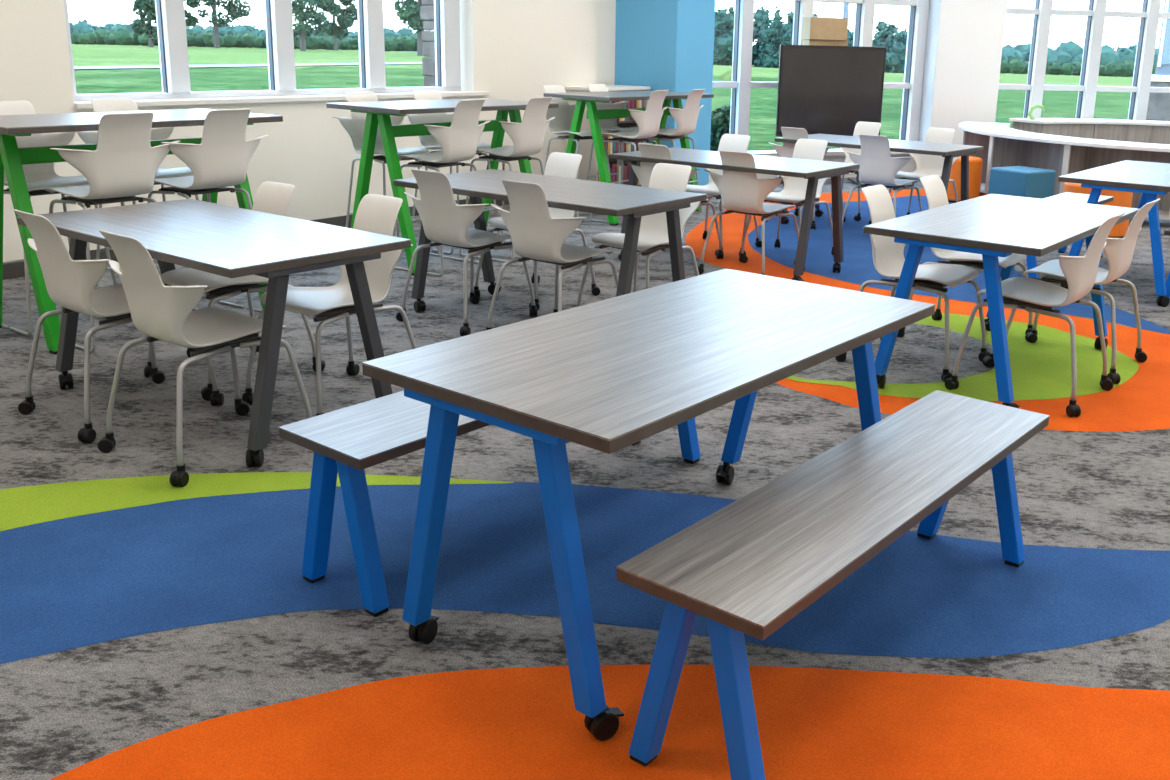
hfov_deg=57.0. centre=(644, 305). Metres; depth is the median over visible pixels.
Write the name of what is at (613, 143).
book
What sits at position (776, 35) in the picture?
tree
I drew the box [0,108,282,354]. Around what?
table
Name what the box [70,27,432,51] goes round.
hedgerow
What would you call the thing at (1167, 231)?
bench
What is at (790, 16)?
tree
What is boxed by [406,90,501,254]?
stool
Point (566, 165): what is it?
chair
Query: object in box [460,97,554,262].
stool
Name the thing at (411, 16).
tree
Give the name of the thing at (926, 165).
chair
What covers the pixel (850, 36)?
tree
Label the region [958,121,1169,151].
countertop
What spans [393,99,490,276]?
stool
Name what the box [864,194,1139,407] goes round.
table
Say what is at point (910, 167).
wall
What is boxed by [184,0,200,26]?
tree
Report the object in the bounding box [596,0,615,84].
wall
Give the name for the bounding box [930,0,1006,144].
wall
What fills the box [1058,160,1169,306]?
table
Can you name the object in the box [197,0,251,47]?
tree
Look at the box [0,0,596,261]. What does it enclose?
wall
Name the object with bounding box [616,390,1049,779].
bench
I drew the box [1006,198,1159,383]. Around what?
chair
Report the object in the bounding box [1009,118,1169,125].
countertop
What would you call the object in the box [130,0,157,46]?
tree
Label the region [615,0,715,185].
column
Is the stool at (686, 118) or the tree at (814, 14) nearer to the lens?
the stool at (686, 118)
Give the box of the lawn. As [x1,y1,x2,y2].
[71,43,1132,150]
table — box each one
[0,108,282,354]
[17,199,410,466]
[326,98,558,275]
[362,268,934,740]
[393,169,706,312]
[543,90,713,225]
[610,147,859,281]
[775,134,983,223]
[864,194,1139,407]
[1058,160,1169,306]
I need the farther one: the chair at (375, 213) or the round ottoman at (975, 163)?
the round ottoman at (975, 163)
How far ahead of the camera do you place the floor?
3.06 m
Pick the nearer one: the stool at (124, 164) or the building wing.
the stool at (124, 164)
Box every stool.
[0,101,116,335]
[43,112,179,352]
[77,98,205,297]
[147,109,267,311]
[334,91,437,255]
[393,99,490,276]
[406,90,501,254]
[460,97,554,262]
[543,85,610,216]
[587,84,648,183]
[590,90,668,224]
[638,89,705,212]
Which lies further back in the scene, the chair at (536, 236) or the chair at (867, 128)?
the chair at (867, 128)
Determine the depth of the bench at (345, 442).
2.86 m
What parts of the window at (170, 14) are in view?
sill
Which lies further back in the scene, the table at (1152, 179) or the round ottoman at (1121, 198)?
the round ottoman at (1121, 198)
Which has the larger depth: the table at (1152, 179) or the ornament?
the ornament
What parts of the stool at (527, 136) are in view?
leg, foot rail, leg, leg, seat mount, leg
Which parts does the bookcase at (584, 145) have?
panel, panel, shelf, panel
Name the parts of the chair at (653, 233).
leg, seat mount, leg, leg, leg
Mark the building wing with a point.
(1158, 109)
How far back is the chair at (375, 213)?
4.45 m
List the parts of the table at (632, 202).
leg, leg, leg, leg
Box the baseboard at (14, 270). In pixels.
[3,199,509,279]
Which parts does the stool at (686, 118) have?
leg, seat mount, leg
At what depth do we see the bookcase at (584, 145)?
10.45 m
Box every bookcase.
[565,85,650,185]
[958,121,1169,218]
[1009,118,1169,143]
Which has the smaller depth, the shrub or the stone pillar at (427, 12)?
the stone pillar at (427, 12)
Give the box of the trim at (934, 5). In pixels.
[915,0,940,169]
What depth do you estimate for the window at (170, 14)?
7.99 m
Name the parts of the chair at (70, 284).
leg, seat mount, leg, leg, leg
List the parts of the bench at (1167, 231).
leg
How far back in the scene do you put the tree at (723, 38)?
141.99 m
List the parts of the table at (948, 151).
leg, leg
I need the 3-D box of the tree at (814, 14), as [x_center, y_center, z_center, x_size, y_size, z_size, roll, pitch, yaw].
[21.587,-34.801,142.475,7.076,7.897,7.275,1,14,0]
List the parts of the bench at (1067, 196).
leg, leg, seat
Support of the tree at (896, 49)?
on the lawn
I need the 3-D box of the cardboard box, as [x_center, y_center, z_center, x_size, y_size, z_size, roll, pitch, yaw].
[1.981,-2.939,11.819,0.440,0.435,0.300,-1,14,-8]
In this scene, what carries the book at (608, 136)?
on the bookcase at (584, 145)
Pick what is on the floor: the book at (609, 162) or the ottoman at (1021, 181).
the ottoman at (1021, 181)
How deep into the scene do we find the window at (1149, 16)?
13.40 m
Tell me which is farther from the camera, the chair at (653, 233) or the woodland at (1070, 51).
the woodland at (1070, 51)
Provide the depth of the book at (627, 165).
10.85 m
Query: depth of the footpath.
59.71 m
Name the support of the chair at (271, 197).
on the floor
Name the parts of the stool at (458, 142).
leg, leg, seat mount, leg, leg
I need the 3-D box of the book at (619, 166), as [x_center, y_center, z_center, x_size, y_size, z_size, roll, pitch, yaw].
[-0.326,-1.306,10.819,0.202,0.217,0.042,11,17,35]
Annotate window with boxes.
[64,0,488,108]
[712,0,928,158]
[998,0,1169,119]
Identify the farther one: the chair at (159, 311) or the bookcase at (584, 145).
the bookcase at (584, 145)
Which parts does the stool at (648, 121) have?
leg, leg, leg, seat mount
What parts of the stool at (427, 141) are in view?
leg, leg, leg, leg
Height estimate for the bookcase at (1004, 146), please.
0.706 m
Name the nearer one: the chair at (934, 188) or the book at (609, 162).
the chair at (934, 188)
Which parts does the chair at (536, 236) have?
leg, leg, seat mount, leg, leg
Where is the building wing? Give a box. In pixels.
[1146,0,1169,120]
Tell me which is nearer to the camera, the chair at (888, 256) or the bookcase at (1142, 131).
the chair at (888, 256)
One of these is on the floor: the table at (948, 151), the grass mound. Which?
the table at (948, 151)
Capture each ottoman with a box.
[947,156,982,202]
[988,166,1055,198]
[1063,182,1132,237]
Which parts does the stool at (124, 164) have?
leg, leg, seat mount, leg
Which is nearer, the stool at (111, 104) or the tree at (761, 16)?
the stool at (111, 104)
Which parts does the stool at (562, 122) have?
leg, leg, seat mount, leg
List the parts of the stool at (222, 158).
leg, leg, seat mount, leg, leg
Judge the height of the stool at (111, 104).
1.119 m
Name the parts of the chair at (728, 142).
leg, leg, leg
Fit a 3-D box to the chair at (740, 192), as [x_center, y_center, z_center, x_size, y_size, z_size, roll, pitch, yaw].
[0.730,-0.623,7.140,0.630,0.834,0.604,11,17,35]
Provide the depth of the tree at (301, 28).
132.03 m
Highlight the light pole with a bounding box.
[843,3,848,17]
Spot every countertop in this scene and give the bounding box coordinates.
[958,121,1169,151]
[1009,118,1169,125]
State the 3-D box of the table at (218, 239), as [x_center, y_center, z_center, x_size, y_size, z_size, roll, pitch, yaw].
[-1.736,0.051,4.323,1.525,0.737,0.760,11,17,36]
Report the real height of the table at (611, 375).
0.737 m
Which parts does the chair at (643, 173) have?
leg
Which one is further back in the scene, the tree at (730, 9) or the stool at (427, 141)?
the tree at (730, 9)
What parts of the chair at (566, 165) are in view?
leg, leg, leg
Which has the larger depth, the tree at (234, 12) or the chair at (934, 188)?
the tree at (234, 12)
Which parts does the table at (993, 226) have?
leg, leg, leg, leg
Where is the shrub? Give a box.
[710,105,730,150]
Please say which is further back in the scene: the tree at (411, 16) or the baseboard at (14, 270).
the tree at (411, 16)
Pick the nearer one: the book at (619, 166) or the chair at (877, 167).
the chair at (877, 167)
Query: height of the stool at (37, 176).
1.119 m
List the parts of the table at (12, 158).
leg, leg, leg, leg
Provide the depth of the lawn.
47.81 m
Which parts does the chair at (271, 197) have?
leg, seat mount, leg, leg, leg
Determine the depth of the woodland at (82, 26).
248.29 m
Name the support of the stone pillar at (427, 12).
on the lawn
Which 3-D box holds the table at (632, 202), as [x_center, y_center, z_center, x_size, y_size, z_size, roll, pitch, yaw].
[-0.529,-0.269,5.761,1.525,0.737,0.760,11,17,35]
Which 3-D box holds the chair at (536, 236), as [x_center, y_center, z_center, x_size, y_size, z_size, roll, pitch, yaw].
[-0.437,-0.236,5.430,0.630,0.834,0.604,11,17,35]
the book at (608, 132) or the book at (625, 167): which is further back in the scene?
the book at (625, 167)
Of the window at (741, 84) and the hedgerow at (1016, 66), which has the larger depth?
the hedgerow at (1016, 66)
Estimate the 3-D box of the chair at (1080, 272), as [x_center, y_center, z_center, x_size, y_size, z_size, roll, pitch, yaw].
[1.746,-0.024,4.766,0.604,0.834,0.630,12,17,36]
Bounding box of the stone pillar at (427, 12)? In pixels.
[420,0,435,86]
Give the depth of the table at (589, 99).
9.09 m
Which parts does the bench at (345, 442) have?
leg, leg, seat, leg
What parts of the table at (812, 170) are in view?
leg, leg, leg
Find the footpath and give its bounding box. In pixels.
[74,62,421,68]
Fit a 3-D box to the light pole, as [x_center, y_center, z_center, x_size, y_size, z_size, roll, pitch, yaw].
[11.188,-16.804,59.660,1.800,9.500,0.328,1,14,0]
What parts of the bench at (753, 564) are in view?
leg, leg, seat, leg, leg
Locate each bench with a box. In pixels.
[279,391,700,616]
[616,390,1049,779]
[999,192,1113,277]
[1164,228,1169,298]
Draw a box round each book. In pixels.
[608,132,612,153]
[608,136,609,154]
[609,162,624,183]
[609,163,614,181]
[612,131,615,153]
[619,166,620,183]
[620,163,629,184]
[624,166,626,184]
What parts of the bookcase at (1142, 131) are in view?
panel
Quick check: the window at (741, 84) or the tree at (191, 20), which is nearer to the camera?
the window at (741, 84)
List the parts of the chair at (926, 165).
leg, leg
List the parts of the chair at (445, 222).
leg, seat mount, leg, leg, leg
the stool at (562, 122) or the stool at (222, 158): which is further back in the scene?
the stool at (562, 122)
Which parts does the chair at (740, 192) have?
leg, leg, seat mount, leg, leg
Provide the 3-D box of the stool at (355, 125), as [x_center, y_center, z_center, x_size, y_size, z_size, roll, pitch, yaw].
[-1.778,-0.889,7.388,0.559,1.119,0.627,12,17,38]
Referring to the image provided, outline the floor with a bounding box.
[0,177,1169,779]
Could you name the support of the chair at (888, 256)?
on the floor
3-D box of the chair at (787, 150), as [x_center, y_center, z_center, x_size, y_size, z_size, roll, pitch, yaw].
[1.408,-1.134,9.313,0.630,0.834,0.604,12,17,37]
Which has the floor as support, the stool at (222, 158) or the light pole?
the stool at (222, 158)
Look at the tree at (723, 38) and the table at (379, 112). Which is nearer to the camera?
the table at (379, 112)
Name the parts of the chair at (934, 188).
leg, leg, seat mount, leg, leg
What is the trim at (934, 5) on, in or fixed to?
attached to the wall at (970, 32)
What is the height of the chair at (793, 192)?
0.834 m
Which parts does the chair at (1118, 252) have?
leg, leg, seat mount, leg, leg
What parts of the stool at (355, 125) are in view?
leg, leg, seat mount, leg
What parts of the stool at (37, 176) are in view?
leg, foot rail, leg, seat mount, leg, leg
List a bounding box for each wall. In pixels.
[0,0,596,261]
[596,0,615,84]
[709,157,915,180]
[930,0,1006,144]
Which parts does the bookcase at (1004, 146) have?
shelf, panel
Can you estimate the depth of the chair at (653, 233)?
5.94 m
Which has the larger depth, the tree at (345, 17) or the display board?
the tree at (345, 17)
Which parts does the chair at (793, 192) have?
leg, leg, seat mount, leg, leg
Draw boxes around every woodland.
[69,19,434,37]
[1001,40,1157,76]
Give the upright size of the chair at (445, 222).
0.834 m
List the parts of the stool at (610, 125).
leg, leg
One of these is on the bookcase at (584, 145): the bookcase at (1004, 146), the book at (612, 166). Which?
the book at (612, 166)
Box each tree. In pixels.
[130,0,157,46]
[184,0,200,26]
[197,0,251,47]
[292,0,330,50]
[315,0,357,50]
[392,0,433,55]
[713,7,733,65]
[726,4,733,65]
[752,6,770,66]
[754,6,789,67]
[782,10,793,37]
[788,12,818,44]
[847,29,853,45]
[872,21,898,46]
[885,28,907,72]
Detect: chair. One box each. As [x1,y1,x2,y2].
[14,209,223,442]
[97,230,311,486]
[144,181,324,400]
[242,194,416,416]
[396,169,536,335]
[474,152,599,310]
[484,180,618,330]
[577,163,708,306]
[618,143,723,260]
[686,134,761,254]
[697,150,804,274]
[739,139,833,264]
[761,127,845,228]
[835,184,989,381]
[840,121,880,220]
[842,134,921,228]
[889,127,958,214]
[897,175,1037,336]
[945,212,1125,416]
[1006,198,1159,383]
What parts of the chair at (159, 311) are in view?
leg, seat mount, leg, leg, leg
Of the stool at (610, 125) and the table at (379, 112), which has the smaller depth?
the table at (379, 112)
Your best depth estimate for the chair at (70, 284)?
4.02 m
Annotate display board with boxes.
[775,45,885,187]
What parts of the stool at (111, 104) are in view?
leg, leg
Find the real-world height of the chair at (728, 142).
0.834 m
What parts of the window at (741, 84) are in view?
sill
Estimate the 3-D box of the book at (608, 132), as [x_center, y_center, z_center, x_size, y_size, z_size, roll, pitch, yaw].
[-0.402,-1.609,10.612,0.183,0.221,0.034,11,17,35]
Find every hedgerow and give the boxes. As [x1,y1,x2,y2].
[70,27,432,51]
[1000,58,1155,76]
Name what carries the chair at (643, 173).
on the floor
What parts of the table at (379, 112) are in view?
leg, leg, leg, leg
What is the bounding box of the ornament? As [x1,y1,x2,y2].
[1028,104,1044,119]
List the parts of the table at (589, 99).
leg, leg, leg, leg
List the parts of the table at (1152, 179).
leg, leg, leg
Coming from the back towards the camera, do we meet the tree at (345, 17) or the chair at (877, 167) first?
the tree at (345, 17)
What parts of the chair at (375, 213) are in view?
leg, leg, seat mount, leg, leg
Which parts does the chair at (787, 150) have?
leg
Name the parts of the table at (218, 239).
leg, leg, leg, leg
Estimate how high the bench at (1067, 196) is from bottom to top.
0.458 m
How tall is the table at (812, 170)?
0.737 m
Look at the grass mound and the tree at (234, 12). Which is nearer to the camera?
the grass mound
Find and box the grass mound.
[720,71,731,80]
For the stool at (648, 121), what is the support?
on the floor
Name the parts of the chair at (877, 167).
leg, seat mount, leg, leg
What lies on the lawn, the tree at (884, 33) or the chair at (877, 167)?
the tree at (884, 33)
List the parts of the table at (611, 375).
leg, leg, leg, leg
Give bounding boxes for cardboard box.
[802,17,848,45]
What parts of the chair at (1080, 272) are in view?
leg, seat mount, leg, leg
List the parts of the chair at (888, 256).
leg, leg, seat mount, leg, leg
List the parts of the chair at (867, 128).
leg, leg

